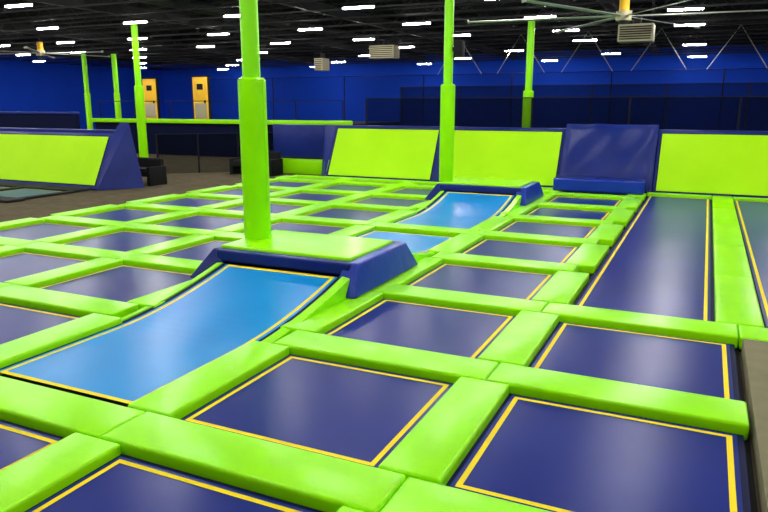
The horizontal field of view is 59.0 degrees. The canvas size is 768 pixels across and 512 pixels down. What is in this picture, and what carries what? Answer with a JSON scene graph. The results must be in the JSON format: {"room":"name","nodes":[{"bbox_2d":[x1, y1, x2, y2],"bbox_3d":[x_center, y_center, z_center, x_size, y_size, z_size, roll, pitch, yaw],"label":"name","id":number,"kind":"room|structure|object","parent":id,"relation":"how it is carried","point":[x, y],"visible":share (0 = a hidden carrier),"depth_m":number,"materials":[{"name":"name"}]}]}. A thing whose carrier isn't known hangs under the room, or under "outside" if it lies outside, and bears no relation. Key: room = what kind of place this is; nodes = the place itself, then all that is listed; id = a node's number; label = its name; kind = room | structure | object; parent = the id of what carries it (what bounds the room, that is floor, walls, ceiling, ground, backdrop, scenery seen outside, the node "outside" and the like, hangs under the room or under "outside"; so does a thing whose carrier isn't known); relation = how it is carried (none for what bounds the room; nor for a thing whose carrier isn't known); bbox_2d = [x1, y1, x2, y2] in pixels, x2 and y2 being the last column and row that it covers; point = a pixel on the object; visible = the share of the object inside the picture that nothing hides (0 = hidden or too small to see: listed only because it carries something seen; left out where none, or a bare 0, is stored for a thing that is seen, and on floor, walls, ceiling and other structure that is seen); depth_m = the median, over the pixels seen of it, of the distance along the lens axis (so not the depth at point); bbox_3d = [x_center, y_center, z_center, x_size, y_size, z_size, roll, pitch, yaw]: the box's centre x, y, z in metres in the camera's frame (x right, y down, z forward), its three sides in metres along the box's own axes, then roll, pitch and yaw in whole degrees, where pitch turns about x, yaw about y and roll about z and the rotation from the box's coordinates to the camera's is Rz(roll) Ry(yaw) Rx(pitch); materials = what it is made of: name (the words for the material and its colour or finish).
{"room":"indoor trampoline park","nodes":[
{"label":"indoor trampoline park","id":0,"kind":"room"},
{"bbox_2d":[0,419,63,470],"bbox_3d":[-3.595,1.526,4.853,1.890,0.053,1.770,6,14,24],"label":"trampoline","id":1,"kind":"object","parent":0,"point":[18,442],"depth_m":5.21,"materials":[{"name":"blue fabric"}]},
{"bbox_2d":[0,302,79,343],"bbox_3d":[-4.734,0.862,7.842,1.890,0.053,1.770,6,14,24],"label":"trampoline","id":2,"kind":"object","parent":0,"point":[16,321],"depth_m":8.13,"materials":[{"name":"blue fabric"}]},
{"bbox_2d":[0,54,164,128],"bbox_3d":[-31.990,-9.294,39.303,0.200,6.320,54.000,6,14,24],"label":"wall","id":3,"kind":"structure","parent":0,"point":[24,86],"depth_m":53.45,"materials":[{"name":"blue paint"}]},
{"bbox_2d":[39,265,192,301],"bbox_3d":[-3.763,0.411,9.867,1.890,0.053,1.770,6,14,24],"label":"trampoline","id":4,"kind":"object","parent":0,"point":[123,283],"depth_m":9.82,"materials":[{"name":"blue fabric"}]},
{"bbox_2d":[25,454,323,511],"bbox_3d":[-1.485,1.741,3.889,1.890,0.053,1.770,6,14,24],"label":"trampoline","id":5,"kind":"object","parent":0,"point":[125,483],"depth_m":4.50,"materials":[{"name":"blue fabric"}]},
{"bbox_2d":[99,100,343,120],"bbox_3d":[-8.995,-7.488,35.175,15.660,1.087,0.060,6,14,24],"label":"railing","id":6,"kind":"object","parent":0,"point":[267,100],"depth_m":33.57,"materials":[{"name":"metal"}]},
{"bbox_2d":[237,0,270,239],"bbox_3d":[-1.943,-2.757,9.935,0.416,5.050,0.410,6,14,24],"label":"pole","id":7,"kind":"object","parent":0,"point":[252,103],"depth_m":9.98,"materials":[{"name":"green plastic"}]},
{"bbox_2d":[180,354,453,467],"bbox_3d":[-0.514,1.291,5.913,1.890,0.053,1.770,6,14,24],"label":"trampoline","id":8,"kind":"object","parent":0,"point":[356,414],"depth_m":5.80,"materials":[{"name":"blue fabric"}]},
{"bbox_2d":[0,153,760,511],"bbox_3d":[-5.638,-3.481,27.950,58.000,0.100,54.000,6,14,24],"label":"floor","id":9,"kind":"structure","parent":0,"point":[177,183],"depth_m":19.70,"materials":[{"name":"carpet"}]},
{"bbox_2d":[0,111,79,128],"bbox_3d":[-22.525,-6.175,34.493,19.500,2.320,0.400,6,14,24],"label":"wall","id":10,"kind":"structure","parent":9,"relation":"on","point":[8,119],"depth_m":31.04,"materials":[{"name":"blue paint"}]},
{"bbox_2d":[0,182,90,202],"bbox_3d":[-13.942,-2.210,21.810,9.520,0.075,3.000,6,14,24],"label":"court","id":11,"kind":"object","parent":9,"relation":"on","point":[9,192],"visible":1,"depth_m":20.75,"materials":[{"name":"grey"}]},
{"bbox_2d":[0,131,112,190],"bbox_3d":[-12.302,-3.330,23.069,7.800,1.742,0.945,6,14,24],"label":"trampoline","id":12,"kind":"object","parent":9,"relation":"on","point":[66,159],"visible":0.94,"depth_m":22.32,"materials":[{"name":"green vinyl"},{"name":"blue vinyl"}]},
{"bbox_2d":[0,123,143,189],"bbox_3d":[-11.881,-3.476,22.932,8.650,2.070,1.170,6,14,24],"label":"pad","id":13,"kind":"object","parent":9,"relation":"on","point":[121,169],"visible":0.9,"depth_m":21.59,"materials":[{"name":"blue plastic"}]},
{"bbox_2d":[78,53,92,128],"bbox_3d":[-18.183,-9.495,41.683,0.420,5.680,0.420,6,14,24],"label":"pole","id":14,"kind":"object","parent":9,"relation":"on","point":[83,58],"visible":0.84,"depth_m":41.47,"materials":[{"name":"green plastic"}]},
{"bbox_2d":[108,53,121,117],"bbox_3d":[-16.491,-9.563,41.987,0.450,5.680,0.450,6,14,24],"label":"pole","id":15,"kind":"object","parent":9,"relation":"on","point":[113,55],"visible":0.73,"depth_m":41.69,"materials":[{"name":"green plastic"}]},
{"bbox_2d":[131,23,147,156],"bbox_3d":[-9.410,-6.038,26.137,0.360,5.680,0.360,6,14,24],"label":"pole","id":16,"kind":"object","parent":9,"relation":"on","point":[138,88],"visible":0.76,"depth_m":26.01,"materials":[{"name":"green plastic"}]},
{"bbox_2d":[137,157,166,185],"bbox_3d":[-8.376,-2.890,23.061,1.840,0.870,0.800,6,14,24],"label":"bench","id":17,"kind":"object","parent":9,"relation":"on","point":[154,169],"visible":0.44,"depth_m":22.83,"materials":[{"name":"black fabric"}]},
{"bbox_2d":[155,132,273,173],"bbox_3d":[-5.847,-4.157,27.222,6.226,1.537,0.070,-4,13,-17],"label":"safety net","id":18,"kind":"object","parent":9,"relation":"on","point":[184,152],"visible":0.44,"depth_m":26.76,"materials":[{"name":"black fabric"}]},
{"bbox_2d":[92,118,364,153],"bbox_3d":[-7.830,-6.639,37.548,16.500,1.900,5.650,6,14,24],"label":"mezzanine deck","id":19,"kind":"object","parent":9,"relation":"on","point":[153,126],"visible":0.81,"depth_m":35.87,"materials":[{"name":"green metal"}]},
{"bbox_2d":[141,78,160,118],"bbox_3d":[-13.445,-9.030,39.106,1.120,2.390,0.240,6,14,24],"label":"door","id":20,"kind":"structure","parent":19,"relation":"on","point":[150,85],"depth_m":39.01,"materials":[{"name":"orange paint"}]},
{"bbox_2d":[191,75,211,118],"bbox_3d":[-9.794,-8.418,36.358,1.120,2.390,0.240,6,14,24],"label":"door","id":21,"kind":"structure","parent":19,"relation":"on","point":[201,93],"depth_m":36.28,"materials":[{"name":"orange paint"}]},
{"bbox_2d":[229,151,282,175],"bbox_3d":[-4.922,-3.570,26.116,1.940,0.870,0.800,6,14,24],"label":"bench","id":22,"kind":"object","parent":9,"relation":"on","point":[275,160],"visible":0.54,"depth_m":25.97,"materials":[{"name":"black fabric"}]},
{"bbox_2d":[273,124,331,174],"bbox_3d":[-3.166,-4.160,26.444,2.800,1.880,0.500,6,14,24],"label":"barrier","id":23,"kind":"object","parent":9,"relation":"on","point":[301,146],"visible":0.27,"depth_m":26.44,"materials":[{"name":"blue plastic"}]},
{"bbox_2d":[0,201,757,511],"bbox_3d":[0.316,0.216,11.028,18.520,0.020,22.080,6,14,24],"label":"trampoline court frame","id":24,"kind":"object","parent":9,"relation":"on","point":[753,500],"visible":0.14,"depth_m":6.17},
{"bbox_2d":[0,175,767,511],"bbox_3d":[0.418,0.084,11.221,18.510,0.144,21.590,6,14,24],"label":"padding","id":25,"kind":"object","parent":24,"relation":"on","point":[413,477],"visible":0.81,"depth_m":6.80,"materials":[{"name":"plastic"}]},
{"bbox_2d":[0,252,88,282],"bbox_3d":[-5.873,0.197,10.832,1.890,0.053,1.770,6,14,24],"label":"trampoline","id":26,"kind":"object","parent":25,"relation":"on","point":[18,265],"depth_m":11.06,"materials":[{"name":"blue fabric"}]},
{"bbox_2d":[0,222,92,239],"bbox_3d":[-7.011,-0.468,13.821,1.890,0.053,1.770,6,14,24],"label":"trampoline","id":27,"kind":"object","parent":25,"relation":"on","point":[40,230],"depth_m":13.97,"materials":[{"name":"blue fabric"}]},
{"bbox_2d":[63,231,181,251],"bbox_3d":[-4.901,-0.253,12.856,1.890,0.053,1.770,6,14,24],"label":"trampoline","id":28,"kind":"object","parent":25,"relation":"on","point":[124,241],"depth_m":12.94,"materials":[{"name":"blue fabric"}]},
{"bbox_2d":[78,208,169,220],"bbox_3d":[-6.040,-0.918,15.845,1.890,0.053,1.770,6,14,24],"label":"trampoline","id":29,"kind":"object","parent":25,"relation":"in","point":[123,214],"depth_m":16.01,"materials":[{"name":"blue fabric"}]},
{"bbox_2d":[0,262,349,403],"bbox_3d":[-2.185,0.703,7.755,2.160,0.360,3.580,6,14,24],"label":"trampoline","id":30,"kind":"object","parent":25,"relation":"on","point":[225,308],"visible":0.84,"depth_m":7.68,"materials":[{"name":"blue trampoline fabric"},{"name":"yellow trim"}]},
{"bbox_2d":[152,197,229,206],"bbox_3d":[-5.068,-1.368,17.869,1.890,0.053,1.770,6,14,24],"label":"trampoline","id":31,"kind":"object","parent":25,"relation":"in","point":[188,202],"depth_m":17.98,"materials":[{"name":"blue fabric"}]},
{"bbox_2d":[159,240,229,260],"bbox_3d":[-2.791,-0.039,11.891,1.890,0.053,1.770,6,14,24],"label":"trampoline","id":32,"kind":"object","parent":25,"relation":"on","point":[199,251],"depth_m":11.96,"materials":[{"name":"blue fabric"}]},
{"bbox_2d":[154,215,243,229],"bbox_3d":[-3.930,-0.703,14.880,1.890,0.053,1.770,6,14,24],"label":"trampoline","id":33,"kind":"object","parent":25,"relation":"in","point":[206,222],"depth_m":14.92,"materials":[{"name":"blue fabric"}]},
{"bbox_2d":[212,189,275,195],"bbox_3d":[-4.097,-1.818,19.894,1.890,0.053,1.770,6,14,24],"label":"trampoline","id":34,"kind":"object","parent":25,"relation":"in","point":[233,191],"depth_m":20.03,"materials":[{"name":"blue fabric"}]},
{"bbox_2d":[223,203,304,213],"bbox_3d":[-2.958,-1.154,16.904,1.890,0.053,1.770,6,14,24],"label":"trampoline","id":35,"kind":"object","parent":25,"relation":"in","point":[274,208],"depth_m":16.94,"materials":[{"name":"blue fabric"}]},
{"bbox_2d":[269,181,315,186],"bbox_3d":[-3.125,-2.269,21.918,1.890,0.053,1.770,6,14,24],"label":"trampoline","id":36,"kind":"object","parent":25,"relation":"in","point":[278,183],"depth_m":22.05,"materials":[{"name":"blue fabric"}]},
{"bbox_2d":[241,222,346,233],"bbox_3d":[-1.820,-0.489,13.915,1.890,0.053,1.770,6,14,24],"label":"trampoline","id":37,"kind":"object","parent":25,"relation":"on","point":[287,226],"depth_m":14.29,"materials":[{"name":"blue fabric"}]},
{"bbox_2d":[190,230,417,297],"bbox_3d":[-1.139,0.056,10.205,2.684,0.560,2.183,6,14,24],"label":"padded platform","id":38,"kind":"object","parent":25,"relation":"on","point":[368,263],"visible":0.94,"depth_m":9.60,"materials":[{"name":"green plastic"}]},
{"bbox_2d":[278,193,348,200],"bbox_3d":[-1.987,-1.604,18.929,1.890,0.053,1.770,6,14,24],"label":"trampoline","id":39,"kind":"object","parent":25,"relation":"in","point":[301,196],"depth_m":19.16,"materials":[{"name":"blue fabric"}]},
{"bbox_2d":[304,208,390,220],"bbox_3d":[-0.848,-0.939,15.940,1.890,0.053,1.770,6,14,24],"label":"trampoline","id":40,"kind":"object","parent":25,"relation":"in","point":[339,213],"depth_m":16.01,"materials":[{"name":"blue fabric"}]},
{"bbox_2d":[320,185,380,191],"bbox_3d":[-1.015,-2.054,20.953,1.890,0.053,1.770,6,14,24],"label":"trampoline","id":41,"kind":"object","parent":25,"relation":"in","point":[336,187],"depth_m":21.23,"materials":[{"name":"fabric"}]},
{"bbox_2d":[356,230,452,260],"bbox_3d":[-0.032,-0.294,12.241,2.160,0.360,2.990,6,14,24],"label":"ramp","id":42,"kind":"object","parent":25,"relation":"on","point":[419,245],"visible":0.26,"depth_m":13.03,"materials":[{"name":"blue"}]},
{"bbox_2d":[394,191,521,228],"bbox_3d":[1.696,-1.095,15.843,2.160,0.360,3.580,6,14,24],"label":"ramp","id":43,"kind":"object","parent":25,"relation":"on","point":[446,209],"visible":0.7,"depth_m":16.32,"materials":[{"name":"blue"}]},
{"bbox_2d":[425,177,543,205],"bbox_3d":[2.742,-1.743,18.294,2.684,0.560,2.183,6,14,24],"label":"padded platform","id":44,"kind":"object","parent":25,"relation":"on","point":[530,191],"visible":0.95,"depth_m":17.63,"materials":[{"name":"plastic"}]},
{"bbox_2d":[553,175,645,194],"bbox_3d":[6.230,-2.067,19.685,2.500,0.380,0.700,6,14,24],"label":"pad","id":45,"kind":"object","parent":25,"relation":"on","point":[562,183],"visible":1,"depth_m":19.38,"materials":[{"name":"blue plastic"}]},
{"bbox_2d":[352,197,426,206],"bbox_3d":[0.123,-1.389,17.964,1.890,0.053,1.770,6,14,24],"label":"trampoline","id":46,"kind":"object","parent":24,"relation":"in","point":[372,200],"depth_m":18.16,"materials":[{"name":"blue fabric"}]},
{"bbox_2d":[388,188,431,194],"bbox_3d":[1.095,-1.839,19.988,1.890,0.053,1.770,6,14,24],"label":"trampoline","id":47,"kind":"object","parent":24,"relation":"in","point":[405,190],"depth_m":20.27,"materials":[{"name":"fabric"}]},
{"bbox_2d":[325,299,515,358],"bbox_3d":[0.457,0.841,7.937,1.890,0.053,1.770,6,14,24],"label":"trampoline","id":48,"kind":"object","parent":24,"relation":"in","point":[440,329],"depth_m":7.88,"materials":[{"name":"blue fabric"}]},
{"bbox_2d":[407,263,552,299],"bbox_3d":[1.429,0.390,9.961,1.890,0.053,1.770,6,14,24],"label":"trampoline","id":49,"kind":"object","parent":24,"relation":"in","point":[470,279],"depth_m":9.93,"materials":[{"name":"blue fabric"}]},
{"bbox_2d":[461,239,578,262],"bbox_3d":[2.400,-0.060,11.986,1.890,0.053,1.770,6,14,24],"label":"trampoline","id":50,"kind":"object","parent":24,"relation":"in","point":[486,247],"depth_m":12.05,"materials":[{"name":"blue fabric"}]},
{"bbox_2d":[498,221,596,237],"bbox_3d":[3.372,-0.510,14.010,1.890,0.053,1.770,6,14,24],"label":"trampoline","id":51,"kind":"object","parent":24,"relation":"in","point":[577,231],"depth_m":14.08,"materials":[{"name":"blue fabric"}]},
{"bbox_2d":[525,207,610,219],"bbox_3d":[4.343,-0.960,16.034,1.890,0.053,1.770,6,14,24],"label":"trampoline","id":52,"kind":"object","parent":24,"relation":"in","point":[552,212],"depth_m":16.15,"materials":[{"name":"blue fabric"}]},
{"bbox_2d":[547,196,621,205],"bbox_3d":[5.314,-1.410,18.059,1.890,0.053,1.770,6,14,24],"label":"trampoline","id":53,"kind":"object","parent":24,"relation":"in","point":[608,202],"depth_m":18.16,"materials":[{"name":"blue fabric"}]},
{"bbox_2d":[445,393,750,511],"bbox_3d":[1.596,1.505,4.948,1.890,0.053,1.770,6,14,24],"label":"trampoline","id":54,"kind":"object","parent":24,"relation":"in","point":[552,456],"depth_m":4.89,"materials":[{"name":"blue fabric"}]},
{"bbox_2d":[528,322,739,400],"bbox_3d":[2.567,1.055,6.972,1.890,0.053,1.770,6,14,24],"label":"trampoline","id":55,"kind":"object","parent":24,"relation":"in","point":[708,368],"depth_m":6.89,"materials":[{"name":"blue fabric"}]},
{"bbox_2d":[573,196,714,321],"bbox_3d":[5.687,-0.429,13.646,1.670,0.053,12.090,6,14,24],"label":"trampoline","id":56,"kind":"object","parent":24,"relation":"on","point":[662,262],"visible":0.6,"depth_m":10.85,"materials":[{"name":"blue fabric"}]},
{"bbox_2d":[734,200,767,327],"bbox_3d":[7.643,-0.230,12.752,1.670,0.053,12.090,6,14,24],"label":"trampoline","id":57,"kind":"object","parent":24,"relation":"on","point":[752,216],"visible":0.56,"depth_m":12.83,"materials":[{"name":"blue fabric"}]},
{"bbox_2d":[326,126,439,181],"bbox_3d":[-0.040,-3.530,23.459,4.050,1.802,0.975,6,14,24],"label":"trampoline","id":58,"kind":"object","parent":9,"relation":"on","point":[395,153],"visible":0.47,"depth_m":23.34,"materials":[{"name":"green plastic"}]},
{"bbox_2d":[210,68,767,120],"bbox_3d":[7.064,-7.960,37.828,42.070,4.317,0.070,6,14,24],"label":"safety net","id":59,"kind":"object","parent":9,"relation":"on","point":[740,68],"visible":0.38,"depth_m":37.48,"materials":[{"name":"black fabric"}]},
{"bbox_2d":[453,128,565,187],"bbox_3d":[3.786,-3.141,21.709,3.760,1.802,0.975,6,14,24],"label":"trampoline","id":60,"kind":"object","parent":9,"relation":"on","point":[535,155],"visible":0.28,"depth_m":21.56,"materials":[{"name":"green plastic"}]},
{"bbox_2d":[523,21,534,96],"bbox_3d":[5.455,-5.941,25.700,0.391,5.680,0.390,6,14,24],"label":"pole","id":61,"kind":"object","parent":9,"relation":"on","point":[528,92],"visible":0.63,"depth_m":25.30,"materials":[{"name":"green plastic"}]},
{"bbox_2d":[332,125,767,192],"bbox_3d":[7.542,-3.134,21.714,19.700,1.890,2.380,6,14,24],"label":"padding","id":62,"kind":"object","parent":9,"relation":"on","point":[336,125],"visible":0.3,"depth_m":21.60,"materials":[{"name":"blue plastic"}]},
{"bbox_2d":[321,125,335,175],"bbox_3d":[-2.105,-3.768,24.336,0.440,1.790,0.880,6,14,24],"label":"pad","id":63,"kind":"object","parent":62,"relation":"attached to","point":[329,129],"visible":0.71,"depth_m":24.40,"materials":[{"name":"blue plastic"}]},
{"bbox_2d":[432,144,439,180],"bbox_3d":[1.916,-3.388,22.491,0.300,1.730,0.880,6,14,24],"label":"pad","id":64,"kind":"object","parent":62,"relation":"attached to","point":[436,171],"visible":0.3,"depth_m":22.40,"materials":[{"name":"blue plastic"}]},
{"bbox_2d":[560,124,658,191],"bbox_3d":[6.678,-2.965,20.283,2.650,1.910,1.014,6,14,24],"label":"pad","id":65,"kind":"object","parent":62,"relation":"attached to","point":[589,150],"visible":0.84,"depth_m":20.18,"materials":[{"name":"blue plastic"}]},
{"bbox_2d":[365,96,767,130],"bbox_3d":[8.177,-3.879,22.816,19.670,2.867,0.070,6,14,24],"label":"safety net","id":66,"kind":"object","parent":9,"relation":"on","point":[731,113],"visible":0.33,"depth_m":23.26,"materials":[{"name":"black fabric"}]},
{"bbox_2d":[400,82,767,97],"bbox_3d":[12.414,-5.827,30.078,25.570,3.517,0.070,6,14,24],"label":"safety net","id":67,"kind":"object","parent":9,"relation":"on","point":[753,88],"visible":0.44,"depth_m":30.88,"materials":[{"name":"black"}]},
{"bbox_2d":[652,131,767,197],"bbox_3d":[9.953,-2.514,18.889,4.480,1.802,0.975,6,14,24],"label":"trampoline","id":68,"kind":"object","parent":9,"relation":"on","point":[734,164],"visible":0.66,"depth_m":19.13,"materials":[{"name":"green fabric"}]},
{"bbox_2d":[741,339,767,511],"bbox_3d":[2.824,1.570,4.594,0.500,0.180,5.900,6,14,24],"label":"walkway","id":69,"kind":"object","parent":9,"relation":"on","point":[754,353],"visible":1,"depth_m":5.75,"materials":[{"name":"grey carpet"}]},
{"bbox_2d":[0,0,767,62],"bbox_3d":[-5.638,-9.747,26.557,58.000,0.100,54.000,6,14,24],"label":"ceiling","id":70,"kind":"structure","parent":0,"point":[2,2],"depth_m":31.20,"materials":[{"name":"black metal"}]},
{"bbox_2d":[4,0,32,7],"label":"lights","id":71,"kind":"object","parent":70,"relation":"attached to","point":[27,3],"depth_m":19.95,"materials":[{"name":"white plastic"}]},
{"bbox_2d":[36,21,58,33],"label":"lights","id":72,"kind":"object","parent":70,"relation":"attached to","point":[43,27],"depth_m":25.86,"materials":[{"name":"white"}]},
{"bbox_2d":[0,22,109,58],"bbox_3d":[-16.245,-10.141,32.012,6.560,1.500,6.365,6,14,24],"label":"ceiling fan","id":73,"kind":"object","parent":70,"relation":"hanging from","point":[39,52],"depth_m":31.97,"materials":[{"name":"silver metal"}]},
{"bbox_2d":[56,38,85,51],"label":"lights","id":74,"kind":"object","parent":70,"relation":"attached to","point":[71,41],"depth_m":31.89,"materials":[{"name":"white"}]},
{"bbox_2d":[122,16,147,28],"label":"lights","id":75,"kind":"object","parent":70,"relation":"attached to","point":[130,21],"depth_m":24.04,"materials":[{"name":"white plastic"}]},
{"bbox_2d":[140,56,146,67],"label":"lights","id":76,"kind":"object","parent":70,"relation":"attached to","point":[140,56],"depth_m":47.56,"materials":[{"name":"white"}]},
{"bbox_2d":[196,9,239,46],"label":"lights","id":77,"kind":"object","parent":70,"relation":"attached to","point":[232,14],"depth_m":28.01,"materials":[{"name":"white plastic"}]},
{"bbox_2d":[218,57,241,69],"label":"lights","id":78,"kind":"object","parent":70,"relation":"attached to","point":[227,57],"depth_m":50.03,"materials":[{"name":"white"}]},
{"bbox_2d":[270,41,290,43],"label":"lights","id":79,"kind":"object","parent":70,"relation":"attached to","point":[283,42],"depth_m":32.12,"materials":[{"name":"white plastic"}]},
{"bbox_2d":[298,18,322,30],"label":"lights","id":80,"kind":"object","parent":70,"relation":"attached to","point":[308,28],"depth_m":26.27,"materials":[{"name":"white plastic"}]},
{"bbox_2d":[314,34,328,70],"bbox_3d":[-3.159,-10.383,34.253,0.500,2.000,0.740,6,14,24],"label":"heater","id":81,"kind":"object","parent":70,"relation":"hanging from","point":[322,63],"visible":0.95,"depth_m":34.16,"materials":[{"name":"beige metal"}]},
{"bbox_2d":[341,0,374,9],"label":"lights","id":82,"kind":"object","parent":70,"relation":"attached to","point":[363,5],"depth_m":20.36,"materials":[{"name":"white"}]},
{"bbox_2d":[353,37,374,43],"label":"lights","id":83,"kind":"object","parent":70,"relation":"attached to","point":[370,38],"depth_m":30.32,"materials":[{"name":"white"}]},
{"bbox_2d":[369,26,398,58],"bbox_3d":[0.011,-10.305,32.749,1.300,1.500,0.740,6,14,24],"label":"heater","id":84,"kind":"object","parent":70,"relation":"hanging from","point":[385,51],"visible":0.91,"depth_m":32.59,"materials":[{"name":"beige metal"}]},
{"bbox_2d":[0,0,767,69],"bbox_3d":[-5.638,-9.367,26.641,58.000,0.560,53.800,6,14,24],"label":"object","id":85,"kind":"structure","parent":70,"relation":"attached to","point":[114,8],"depth_m":31.62,"materials":[{"name":"black metal"}]},
{"bbox_2d":[130,0,658,59],"bbox_3d":[2.019,-9.297,26.376,13.500,0.400,44.000,6,14,24],"label":"ventilation duct","id":86,"kind":"object","parent":70,"relation":"hanging from","point":[175,4],"visible":0.48,"depth_m":27.17,"materials":[{"name":"black metal"}]},
{"bbox_2d":[399,45,414,47],"label":"lights","id":87,"kind":"object","parent":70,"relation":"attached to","point":[411,46],"depth_m":34.36,"materials":[{"name":"white"}]},
{"bbox_2d":[402,0,430,24],"label":"lights","id":88,"kind":"object","parent":70,"relation":"attached to","point":[417,22],"depth_m":24.48,"materials":[{"name":"white plastic"}]},
{"bbox_2d":[454,26,470,35],"label":"lights","id":89,"kind":"object","parent":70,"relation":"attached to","point":[457,34],"depth_m":28.42,"materials":[{"name":"white plastic"}]},
{"bbox_2d":[454,57,470,58],"label":"lights","id":90,"kind":"object","parent":70,"relation":"attached to","point":[454,57],"depth_m":42.54,"materials":[{"name":"white plastic"}]},
{"bbox_2d":[504,45,523,51],"label":"lights","id":91,"kind":"object","parent":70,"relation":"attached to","point":[521,49],"depth_m":36.58,"materials":[{"name":"white plastic"}]},
{"bbox_2d":[524,4,556,18],"label":"lights","id":92,"kind":"object","parent":70,"relation":"attached to","point":[528,16],"depth_m":22.59,"materials":[{"name":"white plastic"}]},
{"bbox_2d":[552,23,579,32],"label":"lights","id":93,"kind":"object","parent":70,"relation":"attached to","point":[577,29],"depth_m":26.59,"materials":[{"name":"white"}]},
{"bbox_2d":[573,31,596,40],"label":"lights","id":94,"kind":"object","parent":70,"relation":"attached to","point":[589,39],"depth_m":30.66,"materials":[{"name":"white plastic"}]},
{"bbox_2d":[438,25,766,73],"bbox_3d":[12.143,-10.438,34.500,20.128,2.019,0.236,6,14,24],"label":"suspension cables","id":95,"kind":"object","parent":70,"relation":"hanging from","point":[740,25],"visible":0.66,"depth_m":34.40,"materials":[{"name":"grey metal"}]},
{"bbox_2d":[602,49,620,54],"label":"lights","id":96,"kind":"object","parent":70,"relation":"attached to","point":[618,52],"depth_m":38.78,"materials":[{"name":"white plastic"}]},
{"bbox_2d":[467,0,767,33],"bbox_3d":[6.401,-6.984,18.000,8.434,1.580,7.778,6,14,24],"label":"ceiling fan","id":97,"kind":"object","parent":70,"relation":"hanging from","point":[624,15],"depth_m":17.98,"materials":[{"name":"silver metal"}]},
{"bbox_2d":[617,0,655,43],"bbox_3d":[7.586,-7.350,20.269,1.000,1.850,0.740,6,14,24],"label":"heater","id":98,"kind":"object","parent":70,"relation":"hanging from","point":[637,32],"visible":0.93,"depth_m":20.15,"materials":[{"name":"beige metal"}]},
{"bbox_2d":[667,0,704,16],"label":"lights","id":99,"kind":"object","parent":70,"relation":"attached to","point":[671,8],"depth_m":20.76,"materials":[{"name":"white plastic"}]},
{"bbox_2d":[674,20,704,25],"label":"lights","id":100,"kind":"object","parent":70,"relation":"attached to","point":[697,23],"depth_m":24.81,"materials":[{"name":"white plastic"}]},
{"bbox_2d":[683,42,706,49],"label":"lights","id":101,"kind":"object","parent":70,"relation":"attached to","point":[684,44],"depth_m":32.96,"materials":[{"name":"white plastic"}]},
{"bbox_2d":[688,52,706,56],"label":"lights","id":102,"kind":"object","parent":70,"relation":"attached to","point":[690,52],"depth_m":41.06,"materials":[{"name":"white"}]},
{"bbox_2d":[439,0,464,181],"bbox_3d":[1.759,-4.467,17.620,0.590,5.050,0.380,6,14,24],"label":"pole","id":103,"kind":"object","parent":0,"point":[447,95],"depth_m":17.61,"materials":[{"name":"green plastic"}]},
{"bbox_2d":[162,45,767,120],"bbox_3d":[5.858,-11.941,51.209,58.000,6.320,0.200,6,14,24],"label":"wall","id":104,"kind":"structure","parent":0,"point":[177,87],"depth_m":52.70,"materials":[{"name":"blue paint"}]},
{"bbox_2d":[571,192,619,194],"bbox_3d":[6.057,-1.754,19.606,1.890,0.053,0.700,6,14,24],"label":"trampoline","id":105,"kind":"object","parent":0,"point":[571,192],"depth_m":19.81,"materials":[{"name":"blue fabric"}]}
]}

